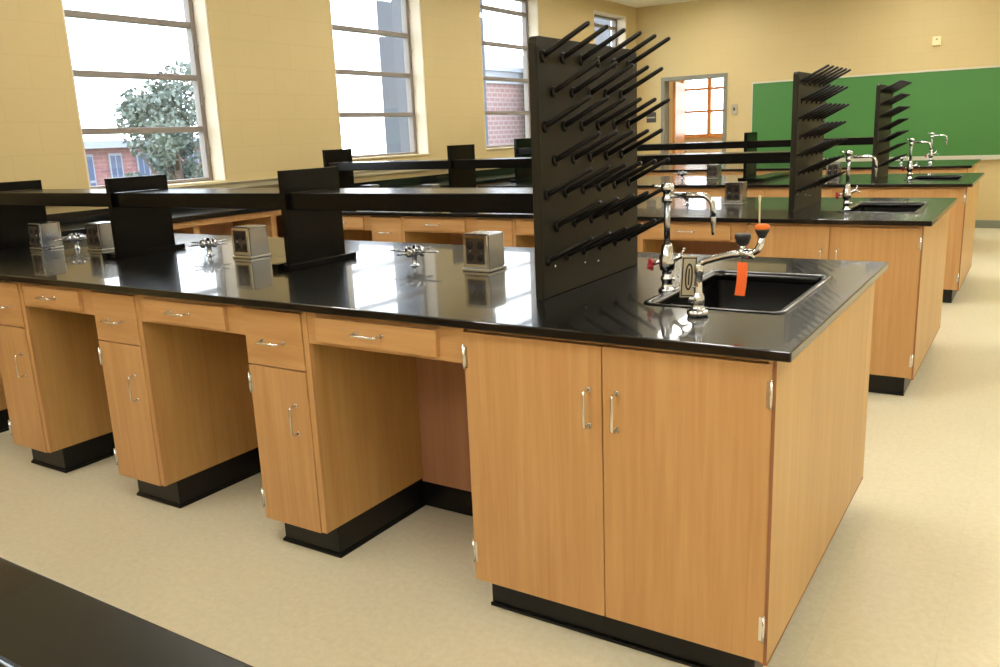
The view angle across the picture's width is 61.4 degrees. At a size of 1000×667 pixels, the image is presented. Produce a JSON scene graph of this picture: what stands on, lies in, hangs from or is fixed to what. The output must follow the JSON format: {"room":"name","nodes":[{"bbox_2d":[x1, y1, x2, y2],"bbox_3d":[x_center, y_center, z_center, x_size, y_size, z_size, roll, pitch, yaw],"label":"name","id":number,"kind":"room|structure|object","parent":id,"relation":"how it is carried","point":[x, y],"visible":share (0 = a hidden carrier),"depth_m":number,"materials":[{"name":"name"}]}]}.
{"room":"science classroom","nodes":[
{"label":"science classroom","id":0,"kind":"room"},
{"bbox_2d":[0,0,635,213],"bbox_3d":[-2.148,-1.643,6.585,0.216,3.160,15.500,6,16,32],"label":"wall","id":1,"kind":"structure","parent":0,"point":[274,64],"depth_m":6.78,"materials":[{"name":"beige paint"}]},
{"bbox_2d":[61,0,227,188],"bbox_3d":[-2.539,-1.964,5.889,0.222,1.865,1.138,6,16,32],"label":"window","id":2,"kind":"structure","parent":1,"relation":"in","point":[196,24],"depth_m":6.30,"materials":[{"name":"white metal"}]},
{"bbox_2d":[168,169,436,188],"bbox_3d":[-1.457,-1.402,7.482,0.045,0.053,9.600,6,16,32],"label":"trim","id":3,"kind":"structure","parent":1,"relation":"attached to","point":[270,181],"depth_m":6.69,"materials":[{"name":"beige wood"}]},
{"bbox_2d":[329,0,429,159],"bbox_3d":[-1.189,-2.557,7.946,0.222,1.765,1.294,6,16,32],"label":"window","id":4,"kind":"structure","parent":1,"relation":"in","point":[411,35],"depth_m":8.41,"materials":[{"name":"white metal"}]},
{"bbox_2d":[479,0,538,149],"bbox_3d":[0.066,-3.067,9.864,0.222,1.755,1.286,6,16,32],"label":"window","id":5,"kind":"structure","parent":1,"relation":"in","point":[529,8],"depth_m":10.21,"materials":[{"name":"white metal"}]},
{"bbox_2d":[594,10,625,48],"bbox_3d":[1.503,-3.658,12.061,0.222,1.730,1.050,6,16,32],"label":"window","id":6,"kind":"structure","parent":1,"relation":"in","point":[618,22],"depth_m":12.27,"materials":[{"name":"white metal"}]},
{"bbox_2d":[0,228,999,666],"bbox_3d":[2.321,0.048,5.761,9.300,0.120,18.200,6,16,32],"label":"floor","id":7,"kind":"structure","parent":0,"point":[909,574],"depth_m":2.84,"materials":[{"name":"tile"}]},
{"bbox_2d":[0,371,9,432],"bbox_3d":[-2.732,0.067,4.392,0.299,0.887,0.576,6,16,32],"label":"base cabinet","id":8,"kind":"object","parent":7,"relation":"on","point":[4,416],"visible":0.02,"depth_m":4.40,"materials":[{"name":"brown wood"}]},
{"bbox_2d":[0,280,114,472],"bbox_3d":[-1.998,0.144,3.932,0.299,0.887,0.576,6,16,32],"label":"base cabinet","id":9,"kind":"object","parent":7,"relation":"on","point":[52,373],"visible":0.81,"depth_m":3.76,"materials":[{"name":"brown wood"}]},
{"bbox_2d":[91,290,260,508],"bbox_3d":[-1.320,0.216,3.508,0.299,0.887,0.576,6,16,32],"label":"base cabinet","id":10,"kind":"object","parent":7,"relation":"on","point":[180,399],"visible":0.88,"depth_m":3.36,"materials":[{"name":"brown wood"}]},
{"bbox_2d":[242,306,425,557],"bbox_3d":[-0.590,0.292,3.051,0.299,0.887,0.576,6,16,32],"label":"base cabinet","id":11,"kind":"object","parent":7,"relation":"on","point":[338,428],"visible":0.93,"depth_m":2.89,"materials":[{"name":"brown wood"}]},
{"bbox_2d":[343,230,371,240],"bbox_3d":[-1.289,-0.514,6.599,0.299,0.887,0.576,6,16,32],"label":"base cabinet","id":12,"kind":"object","parent":7,"relation":"on","point":[358,235],"visible":0.02,"depth_m":6.57,"materials":[{"name":"brown wood"}]},
{"bbox_2d":[371,216,450,243],"bbox_3d":[-0.639,-0.446,6.192,0.299,0.887,0.576,6,16,32],"label":"base cabinet","id":13,"kind":"object","parent":7,"relation":"on","point":[384,228],"visible":0.2,"depth_m":5.93,"materials":[{"name":"brown wood"}]},
{"bbox_2d":[47,168,514,238],"bbox_3d":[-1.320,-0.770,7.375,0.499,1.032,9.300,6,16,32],"label":"countertop","id":14,"kind":"structure","parent":13,"relation":"on","point":[185,220],"depth_m":6.19,"materials":[{"name":"black stone"}]},
{"bbox_2d":[415,357,472,515],"bbox_3d":[-1.207,0.119,3.898,3.476,0.887,0.222,6,16,32],"label":"panel","id":15,"kind":"object","parent":7,"relation":"on","point":[441,385],"visible":0.02,"depth_m":3.18,"materials":[{"name":"brown wood"}]},
{"bbox_2d":[477,218,533,247],"bbox_3d":[0.123,-0.365,5.715,0.299,0.887,0.576,6,16,32],"label":"base cabinet","id":16,"kind":"object","parent":7,"relation":"on","point":[507,226],"visible":0.06,"depth_m":5.41,"materials":[{"name":"brown wood"}]},
{"bbox_2d":[371,231,746,254],"bbox_3d":[0.236,-0.462,6.105,3.476,0.887,0.222,6,16,32],"label":"panel","id":17,"kind":"object","parent":7,"relation":"on","point":[692,247],"visible":0.02,"depth_m":5.28,"materials":[{"name":"brown wood"}]},
{"bbox_2d":[637,188,662,196],"bbox_3d":[1.512,-0.925,7.840,0.299,0.887,0.576,6,16,32],"label":"base cabinet","id":18,"kind":"object","parent":7,"relation":"on","point":[639,190],"visible":0.02,"depth_m":7.55,"materials":[{"name":"brown wood"}]},
{"bbox_2d":[637,221,675,252],"bbox_3d":[0.853,-0.289,5.258,0.299,0.887,0.576,6,16,32],"label":"base cabinet","id":19,"kind":"object","parent":7,"relation":"on","point":[643,245],"visible":0.04,"depth_m":5.00,"materials":[{"name":"brown wood"}]},
{"bbox_2d":[462,282,874,666],"bbox_3d":[0.616,0.315,2.738,0.865,0.887,1.344,6,16,32],"label":"base cabinet","id":20,"kind":"object","parent":7,"relation":"on","point":[680,507],"visible":0.87,"depth_m":2.20,"materials":[{"name":"brown wood"}]},
{"bbox_2d":[0,233,887,362],"bbox_3d":[-0.853,-0.232,3.564,4.385,0.135,1.378,6,16,32],"label":"countertop","id":21,"kind":"structure","parent":20,"relation":"on","point":[378,284],"depth_m":2.78,"materials":[{"name":"black stone"}]},
{"bbox_2d":[26,221,63,249],"bbox_3d":[-2.413,-0.519,4.461,0.121,0.139,0.121,6,16,32],"label":"outlet box","id":22,"kind":"object","parent":21,"relation":"on","point":[42,235],"visible":0.98,"depth_m":4.42,"materials":[{"name":"silver metal"}]},
{"bbox_2d":[54,233,85,248],"bbox_3d":[-2.221,-0.485,4.406,0.170,0.083,0.170,-6,14,-15],"label":"turret","id":23,"kind":"object","parent":21,"relation":"on","point":[74,237],"visible":0.88,"depth_m":4.39,"materials":[{"name":"silver metal"}]},
{"bbox_2d":[84,221,113,251],"bbox_3d":[-2.030,-0.498,4.302,0.121,0.139,0.121,6,16,32],"label":"outlet box","id":24,"kind":"object","parent":21,"relation":"on","point":[99,237],"visible":0.7,"depth_m":4.25,"materials":[{"name":"silver metal"}]},
{"bbox_2d":[188,237,227,255],"bbox_3d":[-1.350,-0.405,3.907,0.170,0.083,0.170,-6,14,-15],"label":"turret","id":25,"kind":"object","parent":21,"relation":"on","point":[209,243],"visible":1,"depth_m":3.89,"materials":[{"name":"silver metal"}]},
{"bbox_2d":[231,225,270,258],"bbox_3d":[-1.121,-0.414,3.781,0.121,0.139,0.121,6,16,32],"label":"outlet box","id":26,"kind":"object","parent":21,"relation":"on","point":[248,241],"visible":1,"depth_m":3.74,"materials":[{"name":"silver metal"}]},
{"bbox_2d":[233,233,238,239],"bbox_3d":[-1.173,-0.431,3.739,0.032,0.033,0.004,6,16,32],"label":"socket","id":27,"kind":"object","parent":26,"relation":"attached to","point":[235,235],"depth_m":3.74,"materials":[{"name":"black plastic"}]},
{"bbox_2d":[234,243,239,249],"bbox_3d":[-1.171,-0.388,3.749,0.032,0.033,0.004,6,16,32],"label":"socket","id":28,"kind":"object","parent":26,"relation":"attached to","point":[236,245],"depth_m":3.75,"materials":[{"name":"black plastic"}]},
{"bbox_2d":[240,233,245,239],"bbox_3d":[-1.134,-0.427,3.715,0.032,0.033,0.004,6,16,32],"label":"socket","id":29,"kind":"object","parent":26,"relation":"attached to","point":[242,235],"depth_m":3.71,"materials":[{"name":"black plastic"}]},
{"bbox_2d":[242,243,246,249],"bbox_3d":[-1.132,-0.384,3.725,0.032,0.033,0.004,6,16,32],"label":"socket","id":30,"kind":"object","parent":26,"relation":"attached to","point":[244,245],"depth_m":3.72,"materials":[{"name":"black plastic"}]},
{"bbox_2d":[0,167,532,271],"bbox_3d":[-1.218,-0.524,3.728,3.551,0.389,0.390,6,16,32],"label":"shelf","id":31,"kind":"object","parent":21,"relation":"on","point":[311,202],"visible":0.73,"depth_m":3.51,"materials":[{"name":"black laminate"}]},
{"bbox_2d":[390,245,439,265],"bbox_3d":[-0.336,-0.308,3.314,0.170,0.083,0.170,-6,14,-15],"label":"turret","id":32,"kind":"object","parent":21,"relation":"on","point":[414,251],"visible":1,"depth_m":3.29,"materials":[{"name":"silver metal"}]},
{"bbox_2d":[463,231,506,272],"bbox_3d":[-0.060,-0.308,3.140,0.121,0.139,0.121,6,16,32],"label":"outlet box","id":33,"kind":"object","parent":21,"relation":"on","point":[483,251],"visible":1,"depth_m":3.10,"materials":[{"name":"silver metal"}]},
{"bbox_2d":[466,241,473,249],"bbox_3d":[-0.112,-0.325,3.098,0.032,0.033,0.004,6,16,32],"label":"socket","id":34,"kind":"object","parent":33,"relation":"attached to","point":[469,244],"depth_m":3.10,"materials":[{"name":"black plastic"}]},
{"bbox_2d":[466,253,473,261],"bbox_3d":[-0.110,-0.282,3.108,0.032,0.033,0.004,6,16,32],"label":"socket","id":35,"kind":"object","parent":33,"relation":"attached to","point":[469,256],"depth_m":3.11,"materials":[{"name":"black plastic"}]},
{"bbox_2d":[476,241,483,249],"bbox_3d":[-0.073,-0.321,3.074,0.032,0.033,0.004,6,16,32],"label":"socket","id":36,"kind":"object","parent":33,"relation":"attached to","point":[479,244],"depth_m":3.07,"materials":[{"name":"black plastic"}]},
{"bbox_2d":[477,253,484,261],"bbox_3d":[-0.071,-0.278,3.084,0.032,0.033,0.004,6,16,32],"label":"socket","id":37,"kind":"object","parent":33,"relation":"attached to","point":[480,256],"depth_m":3.08,"materials":[{"name":"black plastic"}]},
{"bbox_2d":[528,21,670,299],"bbox_3d":[0.357,-0.553,2.702,0.178,0.783,0.710,6,16,32],"label":"drying rack","id":38,"kind":"object","parent":21,"relation":"on","point":[584,118],"visible":0.99,"depth_m":2.62,"materials":[{"name":"black plastic"}]},
{"bbox_2d":[647,183,715,291],"bbox_3d":[0.547,-0.287,2.534,0.210,0.327,0.054,6,16,32],"label":"faucet","id":39,"kind":"object","parent":21,"relation":"on","point":[667,260],"visible":0.99,"depth_m":2.55,"materials":[{"name":"silver metal"}]},
{"bbox_2d":[680,195,769,316],"bbox_3d":[0.578,-0.195,2.164,0.220,0.315,0.060,6,16,32],"label":"eyewash","id":40,"kind":"object","parent":21,"relation":"on","point":[692,271],"visible":1,"depth_m":2.20,"materials":[{"name":"silver metal"}]},
{"bbox_2d":[735,247,747,295],"bbox_3d":[0.620,-0.159,2.146,0.032,0.121,0.040,6,16,32],"label":"tag","id":41,"kind":"object","parent":40,"relation":"hanging from","point":[742,267],"visible":0.94,"depth_m":2.14,"materials":[{"name":"orange"}]},
{"bbox_2d":[735,233,750,245],"bbox_3d":[0.617,-0.238,2.136,0.041,0.033,0.040,6,16,32],"label":"cup","id":42,"kind":"object","parent":40,"relation":"on","point":[742,239],"depth_m":2.12,"materials":[{"name":"black plastic"}]},
{"bbox_2d":[755,224,769,229],"bbox_3d":[0.656,-0.268,2.103,0.038,0.013,0.037,6,16,32],"label":"cup","id":43,"kind":"object","parent":40,"relation":"on","point":[759,226],"depth_m":2.09,"materials":[{"name":"orange plastic"}]},
{"bbox_2d":[643,269,832,313],"bbox_3d":[0.749,0.002,2.603,0.407,0.288,0.642,6,16,32],"label":"sink","id":44,"kind":"object","parent":21,"relation":"in","point":[765,292],"visible":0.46,"depth_m":2.81,"materials":[{"name":"black plastic"}]},
{"bbox_2d":[671,280,813,310],"bbox_3d":[0.750,0.017,2.607,0.367,0.258,0.602,6,16,32],"label":"basin","id":45,"kind":"object","parent":44,"relation":"in","point":[760,295],"depth_m":2.83,"materials":[{"name":"black plastic"}]},
{"bbox_2d":[638,169,871,175],"bbox_3d":[2.950,-1.594,10.421,3.296,0.887,1.298,6,16,32],"label":"panel","id":46,"kind":"object","parent":7,"relation":"on","point":[863,171],"visible":0.02,"depth_m":9.73,"materials":[{"name":"brown wood"}]},
{"bbox_2d":[747,188,765,196],"bbox_3d":[2.243,-0.848,7.383,0.299,0.887,0.576,6,16,32],"label":"base cabinet","id":47,"kind":"object","parent":7,"relation":"on","point":[751,192],"visible":0.02,"depth_m":7.05,"materials":[{"name":"brown wood"}]},
{"bbox_2d":[746,209,949,395],"bbox_3d":[2.059,-0.266,4.945,0.865,0.887,1.344,6,16,32],"label":"base cabinet","id":48,"kind":"object","parent":7,"relation":"on","point":[908,296],"visible":0.53,"depth_m":4.31,"materials":[{"name":"brown wood"}]},
{"bbox_2d":[342,197,957,241],"bbox_3d":[0.590,-0.813,5.771,4.385,0.136,1.378,6,16,32],"label":"countertop","id":49,"kind":"structure","parent":48,"relation":"on","point":[773,209],"depth_m":4.91,"materials":[{"name":"black plastic"}]},
{"bbox_2d":[360,184,379,187],"bbox_3d":[-1.055,-1.139,6.848,0.121,0.139,0.121,6,16,32],"label":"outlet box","id":50,"kind":"object","parent":49,"relation":"on","point":[368,185],"visible":0.16,"depth_m":6.80,"materials":[{"name":"silver metal"}]},
{"bbox_2d":[420,184,439,187],"bbox_3d":[-0.538,-1.090,6.547,0.121,0.139,0.121,6,16,32],"label":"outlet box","id":51,"kind":"object","parent":49,"relation":"on","point":[424,185],"visible":0.14,"depth_m":6.50,"materials":[{"name":"silver metal"}]},
{"bbox_2d":[322,144,789,187],"bbox_3d":[0.211,-1.127,5.938,3.731,0.431,0.390,6,16,32],"label":"shelf","id":52,"kind":"object","parent":49,"relation":"on","point":[461,163],"visible":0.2,"depth_m":6.11,"materials":[{"name":"black laminate"}]},
{"bbox_2d":[681,198,692,204],"bbox_3d":[1.208,-0.874,5.438,0.170,0.083,0.170,-6,14,-15],"label":"turret","id":53,"kind":"object","parent":49,"relation":"on","point":[686,199],"visible":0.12,"depth_m":5.43,"materials":[{"name":"silver metal"}]},
{"bbox_2d":[723,181,747,204],"bbox_3d":[1.493,-0.887,5.322,0.121,0.139,0.121,6,16,32],"label":"outlet box","id":54,"kind":"object","parent":49,"relation":"on","point":[735,192],"visible":1,"depth_m":5.28,"materials":[{"name":"silver metal"}]},
{"bbox_2d":[788,64,850,212],"bbox_3d":[1.864,-1.127,4.870,0.178,0.783,0.710,6,16,32],"label":"drying rack","id":55,"kind":"object","parent":49,"relation":"on","point":[811,91],"visible":1,"depth_m":4.76,"materials":[{"name":"black plastic"}]},
{"bbox_2d":[835,150,877,210],"bbox_3d":[1.971,-0.846,4.652,0.210,0.327,0.054,6,16,32],"label":"faucet","id":56,"kind":"object","parent":49,"relation":"on","point":[846,193],"visible":1,"depth_m":4.67,"materials":[{"name":"silver metal"}]},
{"bbox_2d":[837,202,930,212],"bbox_3d":[2.192,-0.579,4.810,0.407,0.288,0.642,6,16,32],"label":"sink","id":57,"kind":"object","parent":49,"relation":"in","point":[858,207],"visible":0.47,"depth_m":5.01,"materials":[{"name":"black plastic"}]},
{"bbox_2d":[853,207,918,211],"bbox_3d":[2.193,-0.564,4.814,0.367,0.258,0.602,6,16,32],"label":"basin","id":58,"kind":"object","parent":57,"relation":"in","point":[855,209],"depth_m":5.03,"materials":[{"name":"black plastic"}]},
{"bbox_2d":[851,181,978,302],"bbox_3d":[3.448,-0.826,7.071,0.865,0.887,1.344,6,16,32],"label":"base cabinet","id":59,"kind":"object","parent":7,"relation":"on","point":[962,215],"visible":0.35,"depth_m":6.41,"materials":[{"name":"brown wood"}]},
{"bbox_2d":[477,173,984,196],"bbox_3d":[1.980,-1.373,7.896,4.385,0.135,1.378,6,16,32],"label":"countertop","id":60,"kind":"structure","parent":59,"relation":"on","point":[860,180],"depth_m":7.21,"materials":[{"name":"black stone"}]},
{"bbox_2d":[670,171,694,179],"bbox_3d":[1.754,-1.522,8.092,0.170,0.083,0.170,-6,14,-15],"label":"turret","id":61,"kind":"object","parent":60,"relation":"on","point":[682,173],"visible":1,"depth_m":8.08,"materials":[{"name":"silver metal"}]},
{"bbox_2d":[510,132,872,182],"bbox_3d":[1.693,-1.684,8.003,3.531,0.446,0.390,6,16,32],"label":"shelf","id":62,"kind":"object","parent":60,"relation":"on","point":[750,143],"visible":0.51,"depth_m":7.69,"materials":[{"name":"black laminate"}]},
{"bbox_2d":[706,164,721,179],"bbox_3d":[2.019,-1.524,7.930,0.121,0.139,0.121,6,16,32],"label":"outlet box","id":63,"kind":"object","parent":60,"relation":"on","point":[714,171],"visible":0.99,"depth_m":7.88,"materials":[{"name":"silver metal"}]},
{"bbox_2d":[745,172,789,181],"bbox_3d":[2.483,-1.446,7.757,0.160,0.029,1.000,6,16,32],"label":"board","id":64,"kind":"object","parent":60,"relation":"on","point":[761,178],"visible":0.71,"depth_m":7.56,"materials":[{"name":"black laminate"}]},
{"bbox_2d":[826,162,841,178],"bbox_3d":[2.905,-1.417,7.318,0.121,0.139,0.121,6,16,32],"label":"outlet box","id":65,"kind":"object","parent":60,"relation":"on","point":[835,167],"visible":0.74,"depth_m":7.27,"materials":[{"name":"silver metal"}]},
{"bbox_2d":[871,79,911,180],"bbox_3d":[3.261,-1.686,6.989,0.178,0.783,0.710,6,16,32],"label":"drying rack","id":66,"kind":"object","parent":60,"relation":"on","point":[884,112],"visible":0.98,"depth_m":6.88,"materials":[{"name":"black plastic"}]},
{"bbox_2d":[902,138,931,178],"bbox_3d":[3.401,-1.429,6.867,0.210,0.327,0.054,6,16,32],"label":"faucet","id":67,"kind":"object","parent":60,"relation":"on","point":[910,166],"visible":1,"depth_m":6.88,"materials":[{"name":"silver metal"}]},
{"bbox_2d":[904,175,966,180],"bbox_3d":[3.581,-1.139,6.935,0.407,0.288,0.642,6,16,32],"label":"sink","id":68,"kind":"object","parent":60,"relation":"in","point":[916,177],"visible":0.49,"depth_m":7.13,"materials":[{"name":"black plastic"}]},
{"bbox_2d":[916,179,957,179],"bbox_3d":[3.582,-1.124,6.939,0.367,0.258,0.602,6,16,32],"label":"basin","id":69,"kind":"object","parent":68,"relation":"in","point":[916,179],"depth_m":7.16,"materials":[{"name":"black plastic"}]},
{"bbox_2d":[888,165,976,173],"bbox_3d":[4.696,-1.405,9.307,0.865,0.887,1.344,6,16,32],"label":"base cabinet","id":70,"kind":"object","parent":7,"relation":"on","point":[973,169],"visible":0.08,"depth_m":8.66,"materials":[{"name":"brown wood"}]},
{"bbox_2d":[637,159,980,171],"bbox_3d":[3.307,-2.000,10.081,4.205,0.026,1.358,6,16,32],"label":"countertop","id":71,"kind":"structure","parent":70,"relation":"on","point":[969,163],"depth_m":9.55,"materials":[{"name":"black stone"}]},
{"bbox_2d":[890,156,912,163],"bbox_3d":[4.419,-1.910,9.257,0.170,0.083,0.170,-6,14,-15],"label":"turret","id":72,"kind":"object","parent":71,"relation":"on","point":[904,157],"visible":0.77,"depth_m":9.24,"materials":[{"name":"silver metal"}]},
{"bbox_2d":[925,132,947,162],"bbox_3d":[4.693,-1.998,9.053,0.210,0.327,0.054,6,16,32],"label":"faucet","id":73,"kind":"object","parent":71,"relation":"on","point":[931,133],"visible":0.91,"depth_m":9.06,"materials":[{"name":"silver metal"}]},
{"bbox_3d":[-2.299,0.744,1.442,4.339,0.887,1.306,6,16,32],"label":"cabinet","id":74,"kind":"object","parent":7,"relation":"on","visible":0},
{"bbox_2d":[0,557,252,666],"bbox_3d":[-2.307,0.299,1.330,4.385,0.026,1.358,6,16,32],"label":"countertop","id":75,"kind":"structure","parent":74,"relation":"on","point":[45,622],"depth_m":0.88,"materials":[{"name":"black stone"}]},
{"bbox_2d":[0,655,20,666],"bbox_3d":[-0.585,0.539,0.563,0.407,0.288,0.642,6,16,32],"label":"sink","id":76,"kind":"object","parent":75,"relation":"in","point":[4,662],"visible":1,"depth_m":0.83,"materials":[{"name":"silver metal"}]},
{"bbox_2d":[607,0,694,7],"bbox_3d":[2.186,-3.142,5.010,9.300,0.120,18.200,6,16,32],"label":"ceiling","id":77,"kind":"structure","parent":0,"point":[633,3],"depth_m":12.02,"materials":[{"name":"white paint"}]},
{"bbox_2d":[669,81,721,153],"bbox_3d":[3.912,-3.394,12.928,3.800,3.160,1.780,6,16,32],"label":"wall","id":78,"kind":"structure","parent":0,"point":[670,83],"depth_m":14.30,"materials":[{"name":"beige"}]},
{"bbox_2d":[661,73,727,153],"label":"door","id":79,"kind":"structure","parent":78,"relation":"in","point":[678,123],"depth_m":12.68,"materials":[{"name":"yellow"}]},
{"bbox_2d":[681,79,722,138],"bbox_3d":[3.488,-3.853,14.046,0.940,1.145,0.130,6,16,32],"label":"window","id":80,"kind":"structure","parent":78,"relation":"in","point":[709,88],"depth_m":14.07,"materials":[{"name":"orange wood"}]},
{"bbox_2d":[636,0,999,219],"bbox_3d":[5.885,-2.924,10.576,8.900,3.160,0.160,6,16,32],"label":"wall","id":81,"kind":"structure","parent":0,"point":[750,41],"depth_m":11.34,"materials":[{"name":"beige paint"}]},
{"bbox_2d":[647,112,655,122],"bbox_3d":[2.288,-3.268,12.729,0.150,0.150,0.014,6,16,32],"label":"wall plaque","id":82,"kind":"object","parent":81,"relation":"attached to","point":[651,118],"visible":0.78,"depth_m":12.72,"materials":[{"name":"grey metal"}]},
{"bbox_2d":[731,104,736,113],"bbox_3d":[3.353,-3.214,12.046,0.084,0.140,0.017,6,16,32],"label":"switch plate","id":83,"kind":"object","parent":81,"relation":"attached to","point":[733,106],"visible":1,"depth_m":12.04,"materials":[{"name":"beige plastic"}]},
{"bbox_2d":[751,65,999,161],"bbox_3d":[5.391,-2.785,10.782,4.349,1.123,0.089,6,16,32],"label":"chalkboard","id":84,"kind":"object","parent":81,"relation":"attached to","point":[962,105],"visible":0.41,"depth_m":10.81,"materials":[{"name":"green metal"}]},
{"bbox_2d":[823,155,999,161],"bbox_3d":[5.413,-2.266,10.904,4.349,0.055,0.089,6,16,32],"label":"chalk tray","id":85,"kind":"object","parent":84,"relation":"on","point":[915,157],"depth_m":10.77,"materials":[{"name":"beige metal"}]},
{"bbox_2d":[932,36,940,45],"bbox_3d":[5.465,-3.661,10.530,0.096,0.110,0.044,6,16,32],"label":"wall box","id":86,"kind":"object","parent":81,"relation":"attached to","point":[936,40],"visible":1,"depth_m":10.52,"materials":[{"name":"beige plastic"}]},
{"bbox_2d":[975,220,999,227],"bbox_3d":[6.450,-1.359,10.513,7.400,0.100,0.012,6,16,32],"label":"baseboard","id":87,"kind":"structure","parent":81,"relation":"attached to","point":[978,223],"depth_m":10.67,"materials":[{"name":"grey plastic"}]},
{"label":"outside","id":88,"kind":"structure","parent":0,"visible":0},
{"bbox_3d":[-21.880,-5.081,45.801,74.600,0.100,130.000,6,16,32],"label":"ground","id":89,"kind":"structure","parent":88,"visible":0},
{"bbox_2d":[84,138,202,185],"bbox_3d":[-16.050,-4.063,29.412,8.750,4.950,21.600,6,16,32],"label":"brick building","id":90,"kind":"structure","parent":89,"relation":"on","point":[111,158],"depth_m":27.09,"materials":[{"name":"red brick"}]},
{"bbox_2d":[113,60,203,179],"bbox_3d":[-9.279,-4.012,23.559,3.244,6.985,3.691,-14,17,-39],"label":"tree","id":91,"kind":"object","parent":89,"relation":"on","point":[136,110],"visible":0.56,"depth_m":22.97,"materials":[{"name":"green plant"}]},
{"bbox_2d":[376,0,488,152],"bbox_3d":[-1.609,-6.970,18.970,2.320,14.200,1.600,-4,13,-7],"label":"stair tower","id":92,"kind":"structure","parent":89,"relation":"on","point":[389,17],"depth_m":18.48,"materials":[{"name":"grey"}]},
{"bbox_2d":[485,52,525,145],"bbox_3d":[0.249,-5.501,27.676,1.450,7.200,9.600,6,16,32],"label":"building","id":93,"kind":"structure","parent":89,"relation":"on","point":[501,95],"depth_m":26.38,"materials":[{"name":"red brick"}]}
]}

